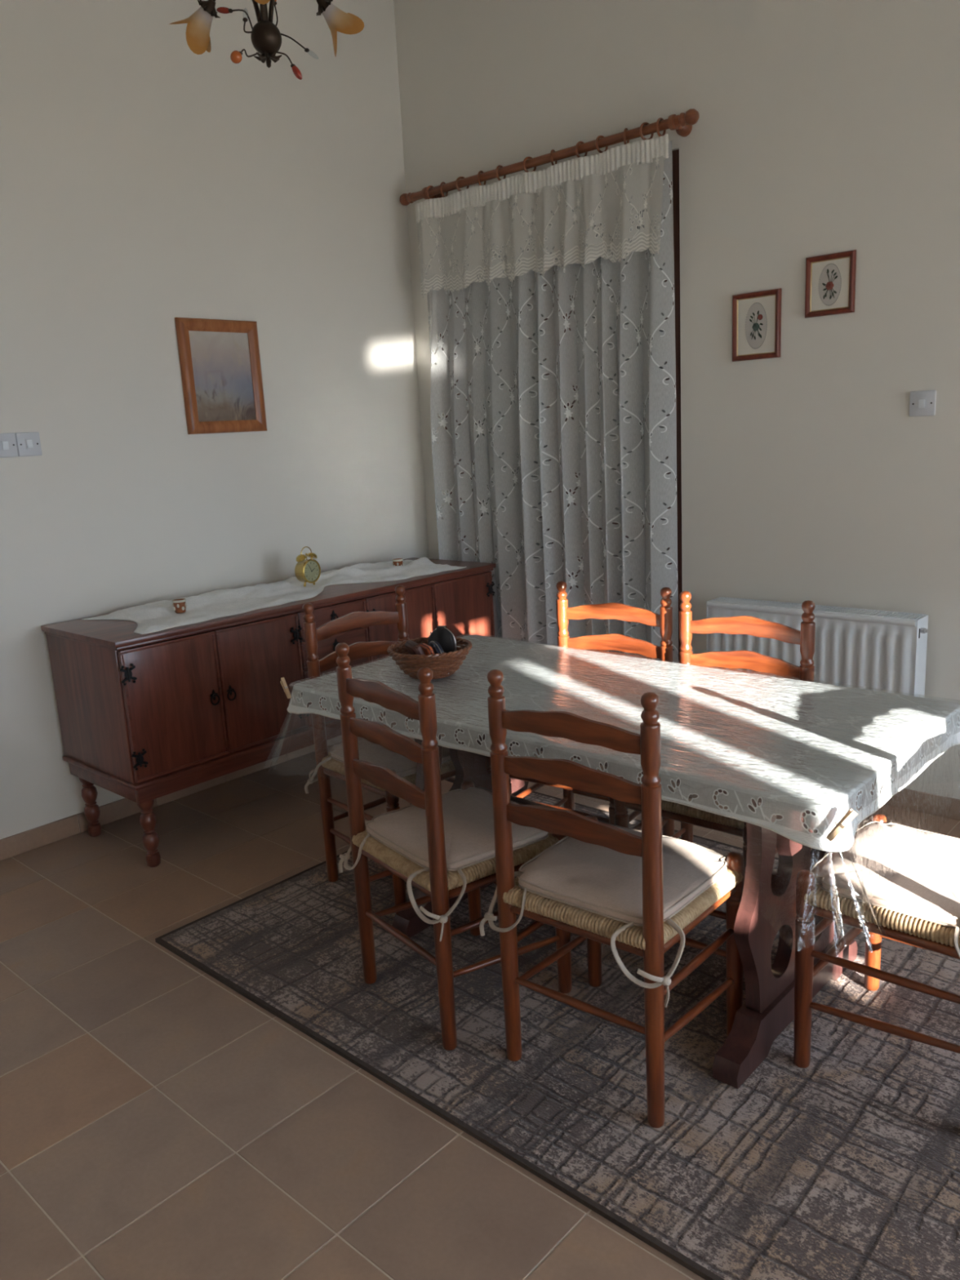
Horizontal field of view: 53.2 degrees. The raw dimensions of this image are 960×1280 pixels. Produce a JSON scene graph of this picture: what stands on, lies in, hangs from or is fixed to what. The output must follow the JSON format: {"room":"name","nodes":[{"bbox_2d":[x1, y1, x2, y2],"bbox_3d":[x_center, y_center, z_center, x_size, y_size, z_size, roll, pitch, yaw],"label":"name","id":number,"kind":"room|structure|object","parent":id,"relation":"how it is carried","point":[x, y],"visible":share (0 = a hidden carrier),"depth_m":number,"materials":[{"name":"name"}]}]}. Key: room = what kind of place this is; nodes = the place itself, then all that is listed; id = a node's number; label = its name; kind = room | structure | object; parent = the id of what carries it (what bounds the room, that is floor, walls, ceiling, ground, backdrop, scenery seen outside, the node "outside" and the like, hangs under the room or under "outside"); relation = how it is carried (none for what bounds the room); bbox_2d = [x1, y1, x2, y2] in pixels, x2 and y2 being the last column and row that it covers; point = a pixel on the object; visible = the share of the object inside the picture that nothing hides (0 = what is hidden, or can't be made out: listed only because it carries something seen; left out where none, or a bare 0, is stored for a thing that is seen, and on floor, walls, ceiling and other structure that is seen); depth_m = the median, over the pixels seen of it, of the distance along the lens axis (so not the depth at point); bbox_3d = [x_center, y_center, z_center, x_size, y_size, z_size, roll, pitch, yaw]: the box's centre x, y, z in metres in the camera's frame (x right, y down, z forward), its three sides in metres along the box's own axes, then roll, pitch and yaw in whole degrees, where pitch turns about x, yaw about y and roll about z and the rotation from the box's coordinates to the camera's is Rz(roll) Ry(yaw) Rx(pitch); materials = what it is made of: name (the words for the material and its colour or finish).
{"room":"dining room","nodes":[
{"label":"dining room","id":0,"kind":"room"},
{"bbox_2d":[0,0,429,839],"bbox_3d":[-2.280,-0.792,3.029,0.220,3.680,5.600,8,17,42],"label":"wall","id":1,"kind":"structure","parent":0,"point":[148,181],"depth_m":3.92,"materials":[{"name":"beige paint"}]},
{"bbox_2d":[0,432,18,457],"bbox_3d":[-1.726,-0.707,3.482,0.017,0.086,0.086,8,17,42],"label":"light switch","id":2,"kind":"object","parent":1,"relation":"attached to","point":[8,446],"visible":1,"depth_m":3.49,"materials":[{"name":"white plastic"}]},
{"bbox_2d":[15,431,42,456],"bbox_3d":[-1.667,-0.724,3.544,0.017,0.086,0.086,8,17,42],"label":"light switch","id":3,"kind":"object","parent":1,"relation":"attached to","point":[28,444],"visible":1,"depth_m":3.54,"materials":[{"name":"white plastic"}]},
{"bbox_2d":[0,722,395,860],"bbox_3d":[-1.725,0.769,3.722,0.014,0.078,4.430,8,17,42],"label":"baseboard","id":4,"kind":"structure","parent":1,"relation":"attached to","point":[31,839],"depth_m":3.92,"materials":[{"name":"beige tile"}]},
{"bbox_2d":[174,317,266,434],"bbox_3d":[-1.097,-1.127,4.103,0.024,0.468,0.391,8,17,42],"label":"framed picture","id":5,"kind":"object","parent":1,"relation":"attached to","point":[220,366],"visible":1,"depth_m":4.09,"materials":[{"name":"orange wood"}]},
{"bbox_2d":[188,330,255,422],"bbox_3d":[-1.103,-1.128,4.108,0.006,0.385,0.310,8,17,42],"label":"print","id":6,"kind":"object","parent":5,"relation":"on","point":[222,363],"depth_m":4.10},
{"bbox_2d":[0,723,959,1279],"bbox_3d":[0.046,1.270,1.451,5.820,0.106,5.662,8,17,42],"label":"floor","id":7,"kind":"structure","parent":0,"point":[158,1122],"depth_m":2.19,"materials":[{"name":"beige tile"}]},
{"bbox_2d":[40,557,495,866],"bbox_3d":[-0.773,0.205,4.238,0.581,0.858,1.963,8,17,42],"label":"sideboard","id":8,"kind":"object","parent":7,"relation":"on","point":[144,718],"visible":0.59,"depth_m":3.61,"materials":[{"name":"brown wood"}]},
{"bbox_2d":[80,557,466,634],"bbox_3d":[-0.824,-0.238,4.134,0.562,0.059,1.688,8,17,42],"label":"table runner","id":9,"kind":"object","parent":8,"relation":"on","point":[152,617],"visible":0.88,"depth_m":3.95,"materials":[{"name":"white fabric"}]},
{"bbox_2d":[172,598,186,613],"bbox_3d":[-1.169,-0.133,3.732,0.053,0.051,0.053,8,17,42],"label":"cup","id":10,"kind":"object","parent":9,"relation":"on","point":[180,605],"visible":1,"depth_m":3.71,"materials":[{"name":"orange ceramic"}]},
{"bbox_2d":[294,546,320,586],"bbox_3d":[-0.762,-0.325,4.220,0.062,0.175,0.109,6,15,36],"label":"alarm clock","id":11,"kind":"object","parent":9,"relation":"on","point":[308,571],"visible":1,"depth_m":4.20,"materials":[{"name":"gold metal"}]},
{"bbox_2d":[391,558,404,566],"bbox_3d":[-0.392,-0.362,4.583,0.053,0.051,0.053,8,17,42],"label":"cup","id":12,"kind":"object","parent":9,"relation":"on","point":[396,562],"visible":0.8,"depth_m":4.56,"materials":[{"name":"orange ceramic"}]},
{"bbox_2d":[155,791,959,1279],"bbox_3d":[0.442,0.905,2.739,2.445,0.012,1.622,8,17,42],"label":"rug","id":13,"kind":"object","parent":7,"relation":"on","point":[845,1165],"visible":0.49,"depth_m":2.21,"materials":[{"name":"grey carpet"}]},
{"bbox_2d":[302,585,491,914],"bbox_3d":[-0.264,0.339,3.196,0.449,0.969,0.421,-15,17,-43],"label":"chair","id":14,"kind":"object","parent":13,"relation":"on","point":[332,767],"visible":0.22,"depth_m":3.20,"materials":[{"name":"brown wood"}]},
{"bbox_2d":[304,722,451,793],"bbox_3d":[-0.271,0.414,3.224,0.496,0.167,0.445,-15,17,-43],"label":"seat cushion","id":15,"kind":"object","parent":14,"relation":"on","point":[375,753],"visible":0.29,"depth_m":3.08,"materials":[{"name":"beige fabric"}]},
{"bbox_2d":[334,642,572,1050],"bbox_3d":[-0.068,0.476,2.530,0.421,0.969,0.449,-12,15,-35],"label":"chair","id":16,"kind":"object","parent":13,"relation":"on","point":[440,885],"visible":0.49,"depth_m":2.36,"materials":[{"name":"brown wood"}]},
{"bbox_2d":[338,786,548,941],"bbox_3d":[-0.077,0.555,2.537,0.445,0.165,0.496,-12,15,-35],"label":"seat cushion","id":17,"kind":"object","parent":16,"relation":"on","point":[468,814],"visible":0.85,"depth_m":2.46,"materials":[{"name":"beige fabric"}]},
{"bbox_2d":[301,692,857,1088],"bbox_3d":[0.335,0.517,2.750,1.640,0.750,0.780,8,17,42],"label":"dining table","id":18,"kind":"object","parent":13,"relation":"on","point":[767,905],"visible":0.29,"depth_m":2.27,"materials":[{"name":"brown wood"}]},
{"bbox_2d":[287,635,959,852],"bbox_3d":[0.318,0.193,2.678,1.737,0.092,0.876,8,17,42],"label":"tablecloth","id":19,"kind":"object","parent":18,"relation":"on","point":[785,804],"visible":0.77,"depth_m":2.34,"materials":[{"name":"fabric"}]},
{"bbox_2d":[264,633,959,950],"bbox_3d":[0.322,0.272,2.696,1.912,0.265,1.051,8,17,42],"label":"cover","id":20,"kind":"object","parent":19,"relation":"on","point":[497,637],"visible":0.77,"depth_m":2.42,"materials":[{"name":"white fabric"}]},
{"bbox_2d":[280,677,291,698],"bbox_3d":[-0.593,0.145,2.921,0.011,0.056,0.063,-10,14,-29],"label":"peg","id":21,"kind":"object","parent":20,"relation":"attached to","point":[282,682],"visible":1,"depth_m":2.92,"materials":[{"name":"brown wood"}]},
{"bbox_2d":[386,636,472,679],"bbox_3d":[-0.152,0.060,2.937,0.261,0.091,0.261,8,17,42],"label":"wicker basket","id":22,"kind":"object","parent":20,"relation":"on","point":[441,664],"visible":0.78,"depth_m":2.86,"materials":[{"name":"brown wicker"}]},
{"bbox_2d":[404,640,425,655],"bbox_3d":[-0.185,0.053,2.912,0.066,0.100,0.092,-9,14,-23],"label":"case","id":23,"kind":"object","parent":22,"relation":"in","point":[412,647],"visible":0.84,"depth_m":2.87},
{"bbox_2d":[419,643,435,655],"bbox_3d":[-0.153,0.056,2.909,0.044,0.088,0.082,-9,14,-23],"label":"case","id":24,"kind":"object","parent":22,"relation":"in","point":[427,649],"visible":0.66,"depth_m":2.87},
{"bbox_2d":[427,640,448,674],"bbox_3d":[-0.129,0.049,2.916,0.045,0.097,0.099,-9,14,-23],"label":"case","id":25,"kind":"object","parent":22,"relation":"in","point":[437,647],"visible":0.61,"depth_m":2.88,"materials":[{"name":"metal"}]},
{"bbox_2d":[427,625,456,653],"bbox_3d":[-0.119,0.018,2.986,0.095,0.126,0.040,1,13,18],"label":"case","id":26,"kind":"object","parent":22,"relation":"in","point":[442,635],"visible":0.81,"depth_m":2.97,"materials":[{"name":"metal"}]},
{"bbox_2d":[826,808,857,841],"bbox_3d":[0.676,0.346,1.791,0.058,0.062,0.024,-4,12,-3],"label":"peg","id":27,"kind":"object","parent":20,"relation":"attached to","point":[851,814],"visible":1,"depth_m":1.79,"materials":[{"name":"brown wood"}]},
{"bbox_2d":[509,581,674,878],"bbox_3d":[0.349,0.327,3.103,0.449,0.969,0.421,6,15,36],"label":"chair","id":28,"kind":"object","parent":13,"relation":"on","point":[616,611],"visible":0.15,"depth_m":3.17,"materials":[{"name":"brown wood"}]},
{"bbox_2d":[487,669,744,1128],"bbox_3d":[0.324,0.519,2.236,0.449,0.969,0.421,7,16,39],"label":"chair","id":29,"kind":"object","parent":13,"relation":"on","point":[650,941],"visible":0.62,"depth_m":2.07,"materials":[{"name":"brown wood"}]},
{"bbox_2d":[479,823,727,1007],"bbox_3d":[0.318,0.601,2.240,0.496,0.167,0.445,7,16,39],"label":"seat cushion","id":30,"kind":"object","parent":29,"relation":"on","point":[600,880],"visible":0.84,"depth_m":2.17,"materials":[{"name":"beige fabric"}]},
{"bbox_2d":[613,591,815,970],"bbox_3d":[0.684,0.378,2.790,0.449,0.969,0.421,8,16,40],"label":"chair","id":31,"kind":"object","parent":13,"relation":"on","point":[688,816],"visible":0.23,"depth_m":2.80,"materials":[{"name":"brown wood"}]},
{"bbox_2d":[637,773,728,808],"bbox_3d":[0.698,0.452,2.820,0.496,0.166,0.445,8,16,40],"label":"seat cushion","id":32,"kind":"object","parent":31,"relation":"on","point":[694,796],"visible":0.02,"depth_m":2.63,"materials":[{"name":"beige fabric"}]},
{"bbox_2d":[793,813,959,1067],"bbox_3d":[1.004,0.502,2.150,0.421,0.969,0.449,9,17,43],"label":"chair","id":33,"kind":"object","parent":13,"relation":"on","point":[811,900],"visible":0.41,"depth_m":2.12,"materials":[{"name":"brown wood"}]},
{"bbox_2d":[809,821,959,957],"bbox_3d":[1.020,0.578,2.155,0.445,0.163,0.496,9,17,43],"label":"seat cushion","id":34,"kind":"object","parent":33,"relation":"on","point":[926,887],"visible":0.84,"depth_m":2.12,"materials":[{"name":"beige fabric"}]},
{"bbox_2d":[393,0,959,799],"bbox_3d":[1.825,-1.045,3.179,6.040,3.680,0.220,8,17,42],"label":"wall","id":35,"kind":"structure","parent":0,"point":[822,127],"depth_m":3.60,"materials":[{"name":"beige paint"}]},
{"bbox_2d":[399,108,699,205],"bbox_3d":[0.238,-2.056,4.154,1.620,0.064,0.118,8,17,42],"label":"pole","id":36,"kind":"object","parent":35,"relation":"attached to","point":[682,123],"visible":0.96,"depth_m":3.98,"materials":[{"name":"brown wood"}]},
{"bbox_2d":[414,117,678,662],"bbox_3d":[0.269,-0.809,4.413,1.428,2.611,0.129,8,17,42],"label":"lace curtain","id":37,"kind":"object","parent":36,"relation":"hanging from","point":[462,229],"visible":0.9,"depth_m":4.26,"materials":[{"name":"white fabric"}]},
{"bbox_2d":[440,149,682,663],"bbox_3d":[0.413,-0.794,4.579,1.385,2.535,0.201,8,17,42],"label":"door","id":38,"kind":"structure","parent":35,"relation":"in","point":[675,153],"depth_m":4.13,"materials":[{"name":"brown wood"}]},
{"bbox_2d":[732,288,781,361],"bbox_3d":[1.060,-1.207,3.683,0.196,0.248,0.017,8,17,42],"label":"framed picture","id":39,"kind":"object","parent":35,"relation":"attached to","point":[756,316],"visible":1,"depth_m":3.68,"materials":[{"name":"brown wood"}]},
{"bbox_2d":[706,596,928,777],"bbox_3d":[1.277,0.244,3.773,0.914,0.769,0.163,8,17,42],"label":"radiator","id":40,"kind":"object","parent":35,"relation":"attached to","point":[883,650],"visible":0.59,"depth_m":3.54,"materials":[{"name":"white metal"}]},
{"bbox_2d":[708,596,926,620],"bbox_3d":[1.264,-0.123,3.666,0.812,0.006,0.104,8,17,42],"label":"grille","id":41,"kind":"object","parent":40,"relation":"attached to","point":[722,602],"depth_m":3.64,"materials":[{"name":"white metal"}]},
{"bbox_2d":[920,627,928,633],"bbox_3d":[1.567,-0.033,3.381,0.022,0.020,0.020,8,17,42],"label":"radiator valve","id":42,"kind":"object","parent":40,"relation":"attached to","point":[922,630],"depth_m":3.38,"materials":[{"name":"metal"}]},
{"bbox_2d":[804,249,856,318],"bbox_3d":[1.265,-1.286,3.469,0.181,0.210,0.017,8,17,42],"label":"framed picture","id":43,"kind":"object","parent":35,"relation":"attached to","point":[830,278],"visible":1,"depth_m":3.47,"materials":[{"name":"brown wood"}]},
{"bbox_2d":[856,782,959,820],"bbox_3d":[2.394,0.717,2.960,3.990,0.078,0.014,8,17,42],"label":"baseboard","id":44,"kind":"structure","parent":35,"relation":"attached to","point":[954,814],"depth_m":3.60,"materials":[{"name":"beige tile"}]},
{"bbox_2d":[909,390,936,416],"bbox_3d":[1.541,-0.824,3.340,0.086,0.086,0.017,8,17,42],"label":"light switch","id":45,"kind":"object","parent":35,"relation":"attached to","point":[922,403],"visible":1,"depth_m":3.33,"materials":[{"name":"white plastic"}]},
{"bbox_3d":[-0.226,-2.324,0.689,6.040,0.100,6.040,8,17,42],"label":"ceiling","id":46,"kind":"structure","parent":0,"visible":0},
{"bbox_2d":[168,0,364,79],"bbox_3d":[-0.512,-1.923,2.116,0.447,1.264,0.452,8,17,42],"label":"chandelier","id":47,"kind":"object","parent":46,"relation":"hanging from","point":[265,36],"visible":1,"depth_m":2.24,"materials":[{"name":"brown metal"}]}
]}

